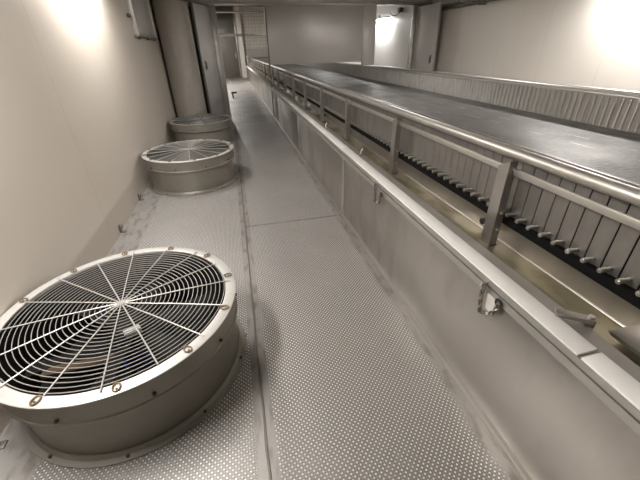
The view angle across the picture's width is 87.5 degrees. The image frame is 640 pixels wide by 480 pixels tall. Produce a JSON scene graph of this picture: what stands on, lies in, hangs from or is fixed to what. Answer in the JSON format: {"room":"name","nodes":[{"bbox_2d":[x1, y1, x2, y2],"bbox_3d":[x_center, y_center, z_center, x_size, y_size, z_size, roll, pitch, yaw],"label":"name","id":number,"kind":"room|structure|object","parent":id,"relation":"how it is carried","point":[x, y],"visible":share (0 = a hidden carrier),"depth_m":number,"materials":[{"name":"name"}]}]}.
{"room":"processing plant","nodes":[
{"label":"processing plant","id":0,"kind":"room"},
{"bbox_2d":[0,0,177,435],"bbox_3d":[-2.329,-1.427,3.042,0.150,2.950,12.700,-8,31,-11],"label":"wall","id":1,"kind":"structure","parent":0,"point":[82,97],"depth_m":2.85,"materials":[{"name":"paint"}]},
{"bbox_2d":[0,440,8,449],"bbox_3d":[-1.612,1.001,1.662,0.055,0.086,0.044,-8,31,-11],"label":"clip","id":2,"kind":"object","parent":1,"relation":"attached to","point":[3,443],"visible":1,"depth_m":1.68,"materials":[{"name":"silver metal"}]},
{"bbox_2d":[118,224,126,232],"bbox_3d":[-2.160,-0.128,3.649,0.055,0.086,0.044,-8,31,-11],"label":"clip","id":3,"kind":"object","parent":1,"relation":"attached to","point":[119,226],"visible":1,"depth_m":3.64,"materials":[{"name":"silver metal"}]},
{"bbox_2d":[126,0,157,40],"bbox_3d":[-3.123,-4.044,5.812,0.075,0.980,2.010,-8,31,-11],"label":"hatch","id":4,"kind":"object","parent":1,"relation":"attached to","point":[140,13],"visible":1,"depth_m":5.84,"materials":[{"name":"silver metal"}]},
{"bbox_2d":[215,6,263,6],"bbox_3d":[-2.379,-11.423,14.947,7.315,0.100,16.940,-8,31,-11],"label":"ceiling","id":5,"kind":"structure","parent":0,"point":[215,6],"depth_m":21.79,"materials":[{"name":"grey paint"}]},
{"bbox_2d":[226,7,268,77],"bbox_3d":[-4.285,-13.613,23.106,7.315,4.150,0.150,-8,31,-11],"label":"wall","id":6,"kind":"structure","parent":0,"point":[250,22],"depth_m":22.57,"materials":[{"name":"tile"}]},
{"bbox_2d":[215,7,241,77],"bbox_3d":[-6.393,-13.226,22.555,1.670,4.130,0.150,-8,31,-11],"label":"door","id":7,"kind":"structure","parent":6,"relation":"in","point":[226,21],"depth_m":22.58,"materials":[{"name":"silver metal"}]},
{"bbox_2d":[234,6,246,77],"bbox_3d":[-5.355,-13.274,22.578,0.310,4.140,0.430,-8,31,-11],"label":"trim","id":8,"kind":"structure","parent":6,"relation":"attached to","point":[236,8],"depth_m":22.39,"materials":[{"name":"paint"}]},
{"bbox_2d":[244,48,268,62],"bbox_3d":[-3.189,-13.060,23.595,4.850,0.850,0.055,-8,31,-11],"label":"wall","id":9,"kind":"structure","parent":6,"relation":"attached to","point":[263,52],"depth_m":23.29,"materials":[{"name":"metal"}]},
{"bbox_2d":[0,77,522,479],"bbox_3d":[-0.790,-4.671,11.675,7.315,0.127,29.700,-8,31,-11],"label":"floor","id":10,"kind":"structure","parent":0,"point":[336,379],"depth_m":2.08,"materials":[{"name":"metal"}]},
{"bbox_2d":[0,246,245,468],"bbox_3d":[-1.119,0.560,2.008,1.264,0.481,1.264,-8,31,-11],"label":"ventilation fan","id":11,"kind":"object","parent":10,"relation":"on","point":[112,360],"visible":1,"depth_m":1.82,"materials":[{"name":"grey metal"}]},
{"bbox_2d":[150,0,206,116],"bbox_3d":[-3.108,-3.972,7.531,0.728,2.920,0.728,-8,31,-11],"label":"duct pipe","id":12,"kind":"object","parent":10,"relation":"on","point":[172,17],"visible":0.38,"depth_m":7.22,"materials":[{"name":"metal"}]},
{"bbox_2d":[141,139,237,195],"bbox_3d":[-1.894,-1.117,4.958,1.264,0.481,1.264,-8,31,-11],"label":"floor fan","id":13,"kind":"object","parent":10,"relation":"on","point":[199,166],"visible":1,"depth_m":4.59,"materials":[{"name":"grey metal"}]},
{"bbox_2d":[169,113,234,142],"bbox_3d":[-2.488,-2.341,7.114,1.264,0.481,1.264,-8,31,-11],"label":"floor fan","id":14,"kind":"object","parent":10,"relation":"on","point":[198,126],"visible":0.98,"depth_m":6.72,"materials":[{"name":"grey metal"}]},
{"bbox_2d":[247,56,267,65],"bbox_3d":[-3.964,-11.889,22.902,1.940,1.350,0.080,-8,31,-11],"label":"rail","id":15,"kind":"object","parent":10,"relation":"on","point":[247,56],"visible":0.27,"depth_m":22.55,"materials":[{"name":"silver metal"}]},
{"bbox_2d":[246,66,639,366],"bbox_3d":[0.003,-4.818,10.953,3.468,0.824,27.850,-8,31,-11],"label":"trough","id":16,"kind":"object","parent":10,"relation":"on","point":[576,286],"visible":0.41,"depth_m":1.82,"materials":[{"name":"metal"}]},
{"bbox_2d":[265,82,281,123],"bbox_3d":[-1.338,-4.024,9.680,0.167,0.782,2.818,-8,31,-11],"label":"panel","id":17,"kind":"object","parent":16,"relation":"attached to","point":[269,89],"visible":0.82,"depth_m":9.35,"materials":[{"name":"metal"}]},
{"bbox_2d":[276,92,303,151],"bbox_3d":[-0.681,-2.670,7.296,0.167,0.782,2.818,-8,31,-11],"label":"panel","id":18,"kind":"object","parent":16,"relation":"attached to","point":[286,105],"visible":0.82,"depth_m":6.97,"materials":[{"name":"metal"}]},
{"bbox_2d":[295,108,353,213],"bbox_3d":[-0.024,-1.315,4.911,0.167,0.782,2.818,-8,31,-11],"label":"panel","id":19,"kind":"object","parent":16,"relation":"attached to","point":[320,146],"visible":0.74,"depth_m":4.46,"materials":[{"name":"metal"}]},
{"bbox_2d":[250,58,639,245],"bbox_3d":[-1.300,-5.095,10.436,0.162,0.561,27.850,-8,31,-11],"label":"guard rail","id":20,"kind":"object","parent":16,"relation":"on","point":[629,192],"visible":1,"depth_m":1.87,"materials":[{"name":"metal"}]},
{"bbox_2d":[254,60,639,296],"bbox_3d":[-1.331,-5.244,10.610,0.083,0.368,26.800,-8,31,-11],"label":"plates","id":21,"kind":"object","parent":16,"relation":"on","point":[611,246],"visible":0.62,"depth_m":1.78,"materials":[{"name":"grey metal"}]},
{"bbox_2d":[275,64,639,184],"bbox_3d":[0.002,-5.173,10.751,2.540,0.050,27.750,-8,31,-11],"label":"conveyor belt","id":22,"kind":"object","parent":16,"relation":"on","point":[613,152],"visible":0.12,"depth_m":3.91,"materials":[{"name":"grey rubber"}]},
{"bbox_2d":[298,63,639,133],"bbox_3d":[1.224,-5.615,11.108,0.078,0.345,26.616,-8,31,-11],"label":"plates","id":23,"kind":"object","parent":16,"relation":"on","point":[517,97],"visible":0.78,"depth_m":4.83,"materials":[{"name":"metal"}]},
{"bbox_2d":[335,62,639,132],"bbox_3d":[1.303,-5.461,10.946,0.151,0.561,27.850,-8,31,-11],"label":"guard rail","id":24,"kind":"object","parent":16,"relation":"on","point":[563,87],"visible":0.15,"depth_m":4.68,"materials":[{"name":"metal"}]},
{"bbox_2d":[340,148,639,479],"bbox_3d":[0.962,0.716,1.334,0.167,0.782,5.638,-8,31,-11],"label":"panel","id":25,"kind":"object","parent":16,"relation":"attached to","point":[561,402],"visible":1,"depth_m":1.53,"materials":[{"name":"metal"}]},
{"bbox_2d":[373,182,382,203],"bbox_3d":[0.461,-0.354,2.647,0.039,0.172,0.142,-13,32,-20],"label":"hanging chain","id":26,"kind":"object","parent":25,"relation":"hanging from","point":[374,184],"visible":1,"depth_m":2.67,"materials":[{"name":"metal"}]},
{"bbox_2d":[477,280,501,315],"bbox_3d":[0.773,0.287,1.526,0.037,0.181,0.125,-15,33,-23],"label":"hanging chain","id":27,"kind":"object","parent":25,"relation":"hanging from","point":[483,283],"visible":1,"depth_m":1.53,"materials":[{"name":"metal"}]},
{"bbox_2d":[485,294,494,314],"bbox_3d":[0.783,0.298,1.535,0.007,0.085,0.060,-8,31,-11],"label":"tab","id":28,"kind":"object","parent":25,"relation":"attached to","point":[490,302],"visible":0.93,"depth_m":1.53,"materials":[{"name":"silver metal"}]},
{"bbox_2d":[554,308,596,327],"bbox_3d":[0.968,0.292,1.271,0.130,0.046,0.034,13,33,23],"label":"lever","id":29,"kind":"object","parent":25,"relation":"attached to","point":[589,320],"visible":1,"depth_m":1.26,"materials":[{"name":"metal"}]},
{"bbox_2d":[188,0,431,113],"bbox_3d":[-0.344,-5.492,8.807,7.315,4.150,0.090,-8,31,-11],"label":"wall","id":30,"kind":"structure","parent":0,"point":[297,34],"depth_m":8.81,"materials":[{"name":"grey paint"}]},
{"bbox_2d":[190,3,224,113],"bbox_3d":[-2.703,-4.249,8.274,0.090,2.600,0.818,3,30,8],"label":"door","id":31,"kind":"structure","parent":30,"relation":"in","point":[202,26],"depth_m":8.10,"materials":[{"name":"metal"}]},
{"bbox_2d":[208,5,231,119],"bbox_3d":[-2.589,-4.505,8.713,0.165,2.640,0.130,-8,31,-11],"label":"trim","id":32,"kind":"structure","parent":30,"relation":"attached to","point":[212,11],"depth_m":8.56,"materials":[{"name":"metal"}]},
{"bbox_2d":[219,33,266,36],"bbox_3d":[-1.938,-5.219,8.505,1.205,0.055,0.070,-8,31,-11],"label":"trim","id":33,"kind":"structure","parent":30,"relation":"attached to","point":[251,34],"depth_m":8.47,"materials":[{"name":"metal"}]},
{"bbox_2d":[264,5,273,115],"bbox_3d":[-1.349,-4.687,8.970,0.032,2.640,0.100,-8,31,-11],"label":"trim","id":34,"kind":"structure","parent":30,"relation":"attached to","point":[264,5],"depth_m":8.80,"materials":[{"name":"silver metal"}]},
{"bbox_2d":[187,2,432,5],"bbox_3d":[-0.350,-5.995,8.478,7.015,0.060,0.140,-8,31,-11],"label":"trim","id":35,"kind":"structure","parent":30,"relation":"attached to","point":[188,3],"depth_m":8.40,"materials":[{"name":"metal"}]},
{"bbox_2d":[361,5,376,64],"bbox_3d":[1.335,-5.604,9.191,0.375,1.400,0.075,-8,31,-11],"label":"trim","id":36,"kind":"structure","parent":30,"relation":"attached to","point":[369,11],"depth_m":9.13,"materials":[{"name":"grey metal"}]},
{"bbox_2d":[407,5,417,68],"bbox_3d":[2.620,-5.237,9.733,0.110,2.640,0.130,-8,31,-11],"label":"trim","id":37,"kind":"structure","parent":30,"relation":"attached to","point":[414,7],"depth_m":9.39,"materials":[{"name":"metal"}]},
{"bbox_2d":[412,3,442,70],"bbox_3d":[2.865,-4.987,9.309,0.090,2.580,0.911,-14,32,-20],"label":"door","id":38,"kind":"structure","parent":30,"relation":"in","point":[428,20],"depth_m":8.98,"materials":[{"name":"metal"}]},
{"bbox_2d":[349,0,639,127],"bbox_3d":[2.642,-7.007,11.294,0.150,4.150,29.700,-8,31,-11],"label":"wall","id":39,"kind":"structure","parent":0,"point":[589,43],"depth_m":6.24,"materials":[{"name":"paint"}]},
{"bbox_2d":[376,15,390,20],"bbox_3d":[2.125,-7.929,11.929,0.150,0.160,1.600,-8,31,-11],"label":"wall lamp","id":40,"kind":"object","parent":39,"relation":"attached to","point":[379,18],"visible":0.62,"depth_m":11.56,"materials":[{"name":"glass"}]},
{"bbox_2d":[390,7,403,15],"bbox_3d":[2.478,-7.430,10.906,0.140,0.202,0.825,-8,31,-11],"label":"junction box","id":41,"kind":"object","parent":39,"relation":"attached to","point":[400,9],"visible":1,"depth_m":10.57,"materials":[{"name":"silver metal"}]},
{"bbox_2d":[442,0,469,5],"bbox_3d":[3.362,-5.671,7.935,0.085,0.060,2.500,-8,31,-11],"label":"conduit mount","id":42,"kind":"object","parent":39,"relation":"attached to","point":[458,1],"visible":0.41,"depth_m":8.09,"materials":[{"name":"silver metal"}]},
{"bbox_2d":[442,0,497,10],"bbox_3d":[4.465,-3.297,3.929,0.115,0.120,12.330,-8,31,-11],"label":"cable tray","id":43,"kind":"object","parent":39,"relation":"attached to","point":[480,2],"visible":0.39,"depth_m":7.69,"materials":[{"name":"silver metal"}]},
{"bbox_3d":[-5.804,-9.078,15.300,0.150,4.150,17.000,-8,31,-11],"label":"wall","id":44,"kind":"structure","parent":0,"visible":0},
{"bbox_2d":[216,11,263,12],"bbox_3d":[-3.605,-13.475,19.735,7.015,0.095,0.100,-8,31,-11],"label":"ceiling pipe","id":45,"kind":"object","parent":44,"relation":"attached to","point":[216,11],"visible":0.31,"depth_m":19.49,"materials":[{"name":"metal"}]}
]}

